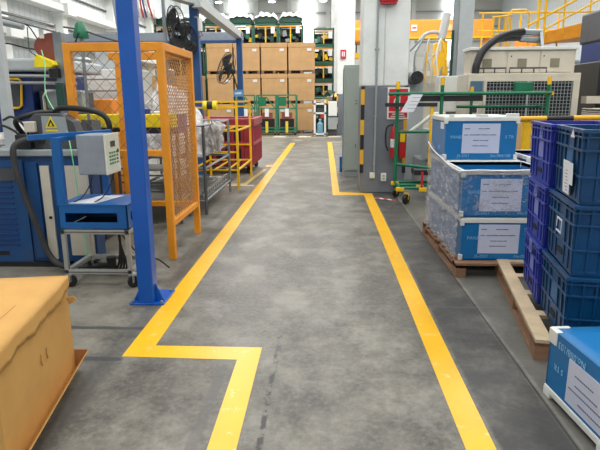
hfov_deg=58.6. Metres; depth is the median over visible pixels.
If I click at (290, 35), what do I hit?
rack
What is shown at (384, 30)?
concrete pillar
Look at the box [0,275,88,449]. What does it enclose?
cardboard box
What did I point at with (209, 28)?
rack
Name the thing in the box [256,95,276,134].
trolley
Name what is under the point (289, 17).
wrapped bundle
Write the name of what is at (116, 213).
tray
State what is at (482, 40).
trim
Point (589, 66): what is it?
machine
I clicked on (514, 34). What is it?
hose
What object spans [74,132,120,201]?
control box
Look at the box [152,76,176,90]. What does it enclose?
box
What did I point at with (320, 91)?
rack
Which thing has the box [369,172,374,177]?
wall socket
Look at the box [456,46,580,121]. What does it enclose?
unit
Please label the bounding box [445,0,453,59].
window
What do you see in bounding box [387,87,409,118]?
fire sign
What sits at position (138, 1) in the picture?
hanging cables
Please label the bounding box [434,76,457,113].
tall cabinet
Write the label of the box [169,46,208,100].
rack
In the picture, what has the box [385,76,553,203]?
trolley
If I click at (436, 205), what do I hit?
box
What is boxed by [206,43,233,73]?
box
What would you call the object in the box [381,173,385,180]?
wall socket
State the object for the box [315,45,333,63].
rack
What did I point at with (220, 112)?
box
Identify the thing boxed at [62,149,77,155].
countertop
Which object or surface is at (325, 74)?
rack
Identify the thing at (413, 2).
trim
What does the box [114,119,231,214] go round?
cart
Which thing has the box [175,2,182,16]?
trim
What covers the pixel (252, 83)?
box
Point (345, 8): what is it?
concrete pillar
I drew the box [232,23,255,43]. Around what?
rack
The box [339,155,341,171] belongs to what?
box
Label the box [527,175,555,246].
plastic crate
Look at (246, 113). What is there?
trolley
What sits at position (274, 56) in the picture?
box
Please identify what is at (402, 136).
fire extinguisher
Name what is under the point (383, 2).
fire alarm box
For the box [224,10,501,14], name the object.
trim
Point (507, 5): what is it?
wall
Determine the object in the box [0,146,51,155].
countertop
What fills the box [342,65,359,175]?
tall cabinet
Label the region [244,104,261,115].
box
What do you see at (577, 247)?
plastic crate
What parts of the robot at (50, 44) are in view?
rail, rail, rail, vertical arm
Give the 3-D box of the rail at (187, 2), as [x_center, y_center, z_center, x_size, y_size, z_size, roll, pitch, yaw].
[-2.516,-4.236,9.611,0.200,0.250,1.953,6,15,25]
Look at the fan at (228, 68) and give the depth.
15.68 m
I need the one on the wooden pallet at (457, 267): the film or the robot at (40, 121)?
the film
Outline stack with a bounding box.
[581,108,599,120]
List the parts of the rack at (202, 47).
post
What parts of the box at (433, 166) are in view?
panel, lid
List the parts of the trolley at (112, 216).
rail, leg, rail, leg, leg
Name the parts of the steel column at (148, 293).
plate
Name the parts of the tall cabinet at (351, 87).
panel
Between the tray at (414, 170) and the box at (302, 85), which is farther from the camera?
the box at (302, 85)
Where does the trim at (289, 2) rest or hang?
attached to the wall at (280, 6)
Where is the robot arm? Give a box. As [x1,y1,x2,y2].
[414,12,450,74]
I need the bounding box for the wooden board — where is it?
[516,122,531,149]
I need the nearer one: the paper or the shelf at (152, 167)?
the shelf at (152, 167)
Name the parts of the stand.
post, post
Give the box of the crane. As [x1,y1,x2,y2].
[355,19,492,58]
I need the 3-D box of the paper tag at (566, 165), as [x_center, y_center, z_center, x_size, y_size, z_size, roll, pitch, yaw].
[1.622,-0.295,3.260,0.014,0.200,0.140,3,14,12]
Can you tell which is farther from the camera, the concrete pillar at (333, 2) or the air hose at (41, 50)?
the concrete pillar at (333, 2)
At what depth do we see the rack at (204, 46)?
27.91 m
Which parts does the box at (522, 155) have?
panel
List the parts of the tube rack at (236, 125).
post, rail, rail, rail, rail, rail, post, rail, post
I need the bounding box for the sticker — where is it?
[556,216,561,233]
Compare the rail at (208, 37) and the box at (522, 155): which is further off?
the rail at (208, 37)
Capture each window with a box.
[229,0,245,28]
[300,0,314,42]
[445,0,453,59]
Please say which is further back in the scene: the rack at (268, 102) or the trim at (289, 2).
the trim at (289, 2)
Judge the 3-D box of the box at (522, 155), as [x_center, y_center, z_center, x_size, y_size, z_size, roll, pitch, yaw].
[2.631,-0.534,5.767,0.656,0.488,0.736,0,13,3]
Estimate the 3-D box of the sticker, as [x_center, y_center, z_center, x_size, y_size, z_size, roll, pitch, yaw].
[1.629,-0.002,3.365,0.002,0.091,0.120,3,14,12]
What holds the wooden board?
on the floor
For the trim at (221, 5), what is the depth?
43.17 m
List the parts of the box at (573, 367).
panel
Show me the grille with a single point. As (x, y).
(561, 103)
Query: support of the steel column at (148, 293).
on the floor
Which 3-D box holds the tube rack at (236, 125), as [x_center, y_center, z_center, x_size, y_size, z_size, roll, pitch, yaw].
[-1.506,-1.603,10.389,0.900,1.575,1.740,0,13,3]
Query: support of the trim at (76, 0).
attached to the wall at (13, 6)
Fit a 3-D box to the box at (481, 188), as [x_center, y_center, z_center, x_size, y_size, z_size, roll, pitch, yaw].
[1.867,-0.364,5.174,0.796,0.428,0.736,0,13,3]
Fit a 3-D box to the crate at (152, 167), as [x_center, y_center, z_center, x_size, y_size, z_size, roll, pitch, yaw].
[-1.913,-0.780,7.178,0.770,1.450,0.520,0,13,3]
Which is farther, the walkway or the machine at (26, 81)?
the walkway
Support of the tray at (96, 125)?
on the floor
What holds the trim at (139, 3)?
attached to the wall at (13, 6)
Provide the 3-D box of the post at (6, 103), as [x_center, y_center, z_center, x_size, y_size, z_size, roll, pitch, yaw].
[-2.862,-1.839,5.049,0.140,2.200,0.140,0,13,3]
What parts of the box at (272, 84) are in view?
lid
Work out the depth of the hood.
9.34 m
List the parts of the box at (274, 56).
lid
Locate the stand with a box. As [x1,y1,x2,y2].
[314,100,325,135]
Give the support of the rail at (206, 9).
attached to the post at (197, 64)
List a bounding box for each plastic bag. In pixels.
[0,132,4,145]
[202,120,225,152]
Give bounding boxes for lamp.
[73,22,88,38]
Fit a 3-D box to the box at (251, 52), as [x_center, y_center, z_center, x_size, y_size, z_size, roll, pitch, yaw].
[-2.488,-7.970,25.745,1.260,1.380,1.150,0,13,3]
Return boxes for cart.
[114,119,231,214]
[204,116,261,172]
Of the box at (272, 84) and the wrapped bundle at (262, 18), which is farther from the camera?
the wrapped bundle at (262, 18)
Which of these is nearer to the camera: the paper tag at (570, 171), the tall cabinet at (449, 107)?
the paper tag at (570, 171)
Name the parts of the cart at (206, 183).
post, post, rail, rail, rail, rail, rail, post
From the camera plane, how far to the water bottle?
23.67 m
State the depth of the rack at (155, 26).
27.37 m
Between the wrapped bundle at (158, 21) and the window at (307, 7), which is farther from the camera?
the window at (307, 7)
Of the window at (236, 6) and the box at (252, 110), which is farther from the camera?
the window at (236, 6)
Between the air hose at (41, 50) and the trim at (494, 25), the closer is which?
the air hose at (41, 50)
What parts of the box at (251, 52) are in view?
lid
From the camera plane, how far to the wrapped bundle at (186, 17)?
27.45 m
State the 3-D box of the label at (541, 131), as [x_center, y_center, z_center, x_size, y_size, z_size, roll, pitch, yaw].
[1.754,-0.685,3.886,0.004,0.100,0.100,3,14,12]
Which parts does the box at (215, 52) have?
lid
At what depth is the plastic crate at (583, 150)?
3.06 m
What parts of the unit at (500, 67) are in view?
control panel, grille frame, door, handrail, door, handrail, grille frame, door, grille frame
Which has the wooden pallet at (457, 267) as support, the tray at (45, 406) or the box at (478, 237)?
the box at (478, 237)
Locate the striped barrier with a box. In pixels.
[519,115,599,149]
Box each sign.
[233,90,242,96]
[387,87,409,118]
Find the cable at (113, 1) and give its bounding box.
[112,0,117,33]
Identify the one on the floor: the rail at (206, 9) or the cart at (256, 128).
the cart at (256, 128)
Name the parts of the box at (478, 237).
panel, lid, panel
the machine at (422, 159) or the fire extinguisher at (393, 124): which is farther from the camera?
the machine at (422, 159)
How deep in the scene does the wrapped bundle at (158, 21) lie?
27.41 m
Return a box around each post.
[0,6,15,147]
[189,5,209,175]
[236,36,243,115]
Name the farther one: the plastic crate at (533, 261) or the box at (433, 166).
the box at (433, 166)
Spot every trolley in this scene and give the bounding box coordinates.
[26,129,137,287]
[235,95,255,115]
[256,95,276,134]
[276,94,297,134]
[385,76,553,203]
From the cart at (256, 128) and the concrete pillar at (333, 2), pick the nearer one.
the cart at (256, 128)
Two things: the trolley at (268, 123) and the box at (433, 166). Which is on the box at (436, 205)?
the box at (433, 166)
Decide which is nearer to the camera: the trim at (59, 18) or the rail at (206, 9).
the rail at (206, 9)
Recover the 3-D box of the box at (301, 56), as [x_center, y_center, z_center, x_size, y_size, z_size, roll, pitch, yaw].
[0.090,-7.957,25.627,1.260,1.380,1.150,0,13,3]
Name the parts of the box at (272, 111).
lid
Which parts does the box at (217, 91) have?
lid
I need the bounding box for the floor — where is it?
[0,130,595,449]
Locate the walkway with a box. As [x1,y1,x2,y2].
[478,0,599,46]
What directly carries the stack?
on the floor
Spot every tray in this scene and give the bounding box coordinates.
[17,119,114,239]
[28,349,88,449]
[56,194,132,228]
[411,167,430,174]
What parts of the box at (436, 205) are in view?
panel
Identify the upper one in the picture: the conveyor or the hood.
the hood
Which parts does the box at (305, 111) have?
lid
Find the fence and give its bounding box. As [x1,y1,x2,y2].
[62,42,200,259]
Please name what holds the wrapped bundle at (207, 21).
on the rack at (209, 28)
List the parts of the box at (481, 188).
panel, panel, panel, panel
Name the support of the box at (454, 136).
on the box at (433, 166)
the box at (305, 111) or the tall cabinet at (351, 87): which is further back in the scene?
the box at (305, 111)
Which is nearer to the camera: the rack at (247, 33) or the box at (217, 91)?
the box at (217, 91)
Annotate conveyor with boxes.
[79,109,176,225]
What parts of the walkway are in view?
railing, railing, railing, railing, railing, railing, railing, railing, railing, railing, railing, railing, railing, railing, railing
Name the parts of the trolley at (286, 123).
post, green panel, rail, post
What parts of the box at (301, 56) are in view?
lid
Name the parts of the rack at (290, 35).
post, post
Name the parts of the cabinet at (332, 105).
door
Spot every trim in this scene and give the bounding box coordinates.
[0,0,23,58]
[3,26,155,63]
[16,0,183,48]
[50,0,76,33]
[76,0,157,32]
[104,0,116,32]
[138,3,161,18]
[144,0,158,75]
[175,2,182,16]
[217,25,500,29]
[219,0,223,29]
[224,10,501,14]
[254,0,258,28]
[287,0,291,28]
[326,0,329,97]
[409,0,415,71]
[409,40,482,42]
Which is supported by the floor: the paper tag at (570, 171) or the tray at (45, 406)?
the tray at (45, 406)
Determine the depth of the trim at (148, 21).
26.67 m
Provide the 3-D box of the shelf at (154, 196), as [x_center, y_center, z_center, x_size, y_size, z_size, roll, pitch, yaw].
[-1.911,-0.381,7.272,0.750,0.030,0.500,0,13,3]
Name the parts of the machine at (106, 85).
rail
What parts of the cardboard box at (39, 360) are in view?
lid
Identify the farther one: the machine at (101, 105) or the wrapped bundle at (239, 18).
the wrapped bundle at (239, 18)
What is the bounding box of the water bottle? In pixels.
[317,119,322,132]
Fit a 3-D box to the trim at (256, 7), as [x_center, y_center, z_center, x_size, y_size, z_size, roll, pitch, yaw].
[-3.511,-13.653,44.103,0.340,9.600,0.300,0,13,3]
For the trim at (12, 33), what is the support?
attached to the wall at (13, 6)
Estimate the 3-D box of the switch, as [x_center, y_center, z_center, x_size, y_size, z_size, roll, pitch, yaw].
[-2.006,-3.927,10.626,0.158,0.413,0.100,0,13,3]
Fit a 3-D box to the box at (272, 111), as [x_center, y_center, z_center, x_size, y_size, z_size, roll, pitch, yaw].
[-1.195,-5.258,26.324,1.260,1.380,1.150,0,13,3]
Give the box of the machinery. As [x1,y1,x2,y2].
[318,90,336,131]
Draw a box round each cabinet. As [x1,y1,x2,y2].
[0,146,105,266]
[328,101,337,135]
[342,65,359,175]
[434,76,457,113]
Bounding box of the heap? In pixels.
[145,82,215,155]
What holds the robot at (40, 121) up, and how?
on the countertop
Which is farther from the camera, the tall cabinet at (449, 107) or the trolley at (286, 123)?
the trolley at (286, 123)
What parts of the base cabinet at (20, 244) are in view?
rating plate, louvre panel, corner post, door, door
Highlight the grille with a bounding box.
[485,81,572,115]
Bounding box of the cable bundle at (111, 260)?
[95,235,169,268]
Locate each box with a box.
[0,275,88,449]
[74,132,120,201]
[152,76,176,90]
[176,75,205,100]
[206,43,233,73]
[207,74,234,103]
[210,104,234,115]
[233,43,260,73]
[234,74,261,103]
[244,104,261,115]
[260,43,288,73]
[261,74,288,103]
[261,104,288,132]
[288,42,314,73]
[288,73,314,103]
[289,103,313,132]
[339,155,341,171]
[380,0,397,6]
[427,191,445,239]
[429,113,520,158]
[429,153,519,198]
[442,161,530,216]
[442,204,526,259]
[515,150,530,162]
[543,326,599,449]
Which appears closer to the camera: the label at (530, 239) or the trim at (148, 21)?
the label at (530, 239)
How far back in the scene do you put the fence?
5.48 m
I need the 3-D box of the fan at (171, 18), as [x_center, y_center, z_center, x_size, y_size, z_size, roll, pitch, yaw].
[-2.437,-3.886,10.537,0.554,0.820,0.734,0,13,3]
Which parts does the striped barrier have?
post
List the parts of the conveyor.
leg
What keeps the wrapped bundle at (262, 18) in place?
on the rack at (265, 35)
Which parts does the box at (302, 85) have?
lid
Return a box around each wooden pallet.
[422,221,523,277]
[495,259,549,360]
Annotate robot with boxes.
[0,105,111,149]
[1,11,68,113]
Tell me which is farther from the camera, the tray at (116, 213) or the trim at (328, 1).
the trim at (328, 1)
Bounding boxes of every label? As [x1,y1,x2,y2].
[529,238,531,251]
[534,184,537,196]
[539,125,543,137]
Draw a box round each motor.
[202,101,217,109]
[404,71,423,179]
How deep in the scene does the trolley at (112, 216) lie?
4.59 m
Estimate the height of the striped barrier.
1.392 m
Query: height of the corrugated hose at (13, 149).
1.255 m
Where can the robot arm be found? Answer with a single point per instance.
(442, 33)
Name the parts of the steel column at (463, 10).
hanging cord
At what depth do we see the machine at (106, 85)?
9.80 m
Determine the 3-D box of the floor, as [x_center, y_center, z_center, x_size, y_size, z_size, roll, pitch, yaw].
[3.493,-3.312,21.167,23.000,0.102,49.000,0,13,3]
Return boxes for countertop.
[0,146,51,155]
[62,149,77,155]
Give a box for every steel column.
[115,0,174,304]
[449,0,474,75]
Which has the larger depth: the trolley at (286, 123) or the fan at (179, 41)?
the trolley at (286, 123)
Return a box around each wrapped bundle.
[155,15,180,24]
[180,14,204,25]
[204,14,228,23]
[229,12,254,23]
[254,12,278,25]
[278,12,302,22]
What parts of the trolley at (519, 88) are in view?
post, rail, rail, rail, rail, rail, yellow post, post, rail, post, rail, post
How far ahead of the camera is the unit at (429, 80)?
13.92 m
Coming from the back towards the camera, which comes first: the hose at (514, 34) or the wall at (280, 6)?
the wall at (280, 6)
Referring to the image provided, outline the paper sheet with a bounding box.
[71,195,123,203]
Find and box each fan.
[166,5,190,47]
[169,21,197,55]
[217,52,237,89]
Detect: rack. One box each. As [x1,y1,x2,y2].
[154,25,176,32]
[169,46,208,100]
[189,101,251,189]
[203,24,225,45]
[204,46,253,103]
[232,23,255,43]
[253,23,277,42]
[254,72,303,103]
[278,23,303,42]
[313,28,333,45]
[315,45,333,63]
[315,63,333,80]
[315,80,333,96]
[315,98,326,111]
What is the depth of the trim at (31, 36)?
15.62 m
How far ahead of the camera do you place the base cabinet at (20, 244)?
5.16 m
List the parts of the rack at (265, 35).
post, post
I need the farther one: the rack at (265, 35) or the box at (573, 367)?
the rack at (265, 35)
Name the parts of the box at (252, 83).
lid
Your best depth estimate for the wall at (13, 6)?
18.97 m
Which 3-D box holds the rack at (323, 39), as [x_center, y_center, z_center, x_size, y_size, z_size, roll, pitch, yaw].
[1.206,-9.535,27.280,1.050,0.840,1.210,0,13,3]
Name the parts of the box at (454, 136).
panel, lid, panel, handle, handle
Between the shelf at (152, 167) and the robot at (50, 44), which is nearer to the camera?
the robot at (50, 44)
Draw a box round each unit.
[409,38,448,127]
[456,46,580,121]
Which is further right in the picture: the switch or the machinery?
the machinery
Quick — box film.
[425,141,529,256]
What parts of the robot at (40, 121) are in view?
plate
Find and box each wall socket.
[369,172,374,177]
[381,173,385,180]
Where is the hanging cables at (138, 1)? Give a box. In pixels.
[137,0,174,172]
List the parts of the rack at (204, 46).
post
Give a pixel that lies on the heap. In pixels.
(152, 105)
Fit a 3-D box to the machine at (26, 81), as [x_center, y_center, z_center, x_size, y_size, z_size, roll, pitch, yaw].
[-3.955,-1.282,7.388,3.007,2.356,2.008,0,13,3]
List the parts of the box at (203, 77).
lid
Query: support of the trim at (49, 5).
attached to the wall at (13, 6)
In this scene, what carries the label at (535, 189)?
attached to the plastic crate at (538, 210)
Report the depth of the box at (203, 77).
27.17 m
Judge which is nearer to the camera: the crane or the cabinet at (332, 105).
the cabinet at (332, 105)
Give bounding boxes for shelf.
[149,164,189,170]
[151,193,187,200]
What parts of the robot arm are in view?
arm, arm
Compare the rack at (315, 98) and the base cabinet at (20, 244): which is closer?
the base cabinet at (20, 244)
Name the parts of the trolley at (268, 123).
post, green panel, post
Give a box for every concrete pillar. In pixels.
[331,0,336,92]
[336,0,355,134]
[357,0,410,192]
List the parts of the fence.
post, rail, panel, post, rail, rail, post, rail, rail, panel, rail, post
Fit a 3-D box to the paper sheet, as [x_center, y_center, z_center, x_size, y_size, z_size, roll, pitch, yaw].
[-1.802,-0.229,4.752,0.232,0.002,0.454,4,14,17]
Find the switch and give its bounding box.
[194,16,202,37]
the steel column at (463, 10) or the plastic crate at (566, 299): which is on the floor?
the steel column at (463, 10)
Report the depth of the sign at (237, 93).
16.10 m
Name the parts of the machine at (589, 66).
frame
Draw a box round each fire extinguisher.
[385,120,400,157]
[398,127,405,157]
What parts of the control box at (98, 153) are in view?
panel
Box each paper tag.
[562,159,569,194]
[568,162,572,185]
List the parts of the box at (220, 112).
lid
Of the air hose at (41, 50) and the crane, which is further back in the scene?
the crane
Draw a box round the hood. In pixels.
[580,10,599,44]
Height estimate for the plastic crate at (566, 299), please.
0.429 m
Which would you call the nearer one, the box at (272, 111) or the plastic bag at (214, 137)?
the plastic bag at (214, 137)
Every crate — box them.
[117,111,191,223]
[523,228,548,303]
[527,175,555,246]
[530,121,599,186]
[541,249,599,326]
[548,189,599,277]
[555,125,599,205]
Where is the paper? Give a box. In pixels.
[401,94,422,111]
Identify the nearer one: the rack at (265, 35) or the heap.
the heap
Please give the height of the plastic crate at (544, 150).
0.429 m
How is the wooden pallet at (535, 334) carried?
on the floor
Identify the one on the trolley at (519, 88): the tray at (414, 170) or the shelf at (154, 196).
the tray at (414, 170)
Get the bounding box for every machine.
[0,32,115,193]
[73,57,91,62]
[76,52,157,178]
[94,99,124,193]
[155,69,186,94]
[410,112,445,183]
[574,10,599,114]
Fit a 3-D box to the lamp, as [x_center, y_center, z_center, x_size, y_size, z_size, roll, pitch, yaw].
[-2.546,-2.259,6.211,0.180,0.180,0.176,0,13,3]
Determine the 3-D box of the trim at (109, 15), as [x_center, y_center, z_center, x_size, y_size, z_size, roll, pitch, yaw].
[-7.645,-8.429,22.029,0.620,9.600,0.600,0,13,3]
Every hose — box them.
[10,137,106,268]
[41,50,89,260]
[471,28,543,73]
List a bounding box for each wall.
[6,0,215,70]
[215,0,502,116]
[499,0,599,59]
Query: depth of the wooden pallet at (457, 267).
5.07 m
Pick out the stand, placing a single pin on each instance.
(319, 110)
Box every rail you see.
[66,32,243,43]
[171,0,194,4]
[192,0,241,37]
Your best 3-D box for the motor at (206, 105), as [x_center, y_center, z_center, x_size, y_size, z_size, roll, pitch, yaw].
[-1.563,-2.082,9.315,0.240,0.156,0.160,0,13,3]
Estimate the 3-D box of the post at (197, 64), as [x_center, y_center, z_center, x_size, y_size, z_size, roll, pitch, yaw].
[-2.107,-3.565,10.829,0.340,5.200,0.340,0,13,3]
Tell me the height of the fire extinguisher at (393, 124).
0.626 m
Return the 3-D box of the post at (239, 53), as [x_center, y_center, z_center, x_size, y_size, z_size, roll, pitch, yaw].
[-1.797,-3.925,16.232,0.320,3.420,0.320,0,13,3]
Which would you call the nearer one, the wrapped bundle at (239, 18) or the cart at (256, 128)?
the cart at (256, 128)

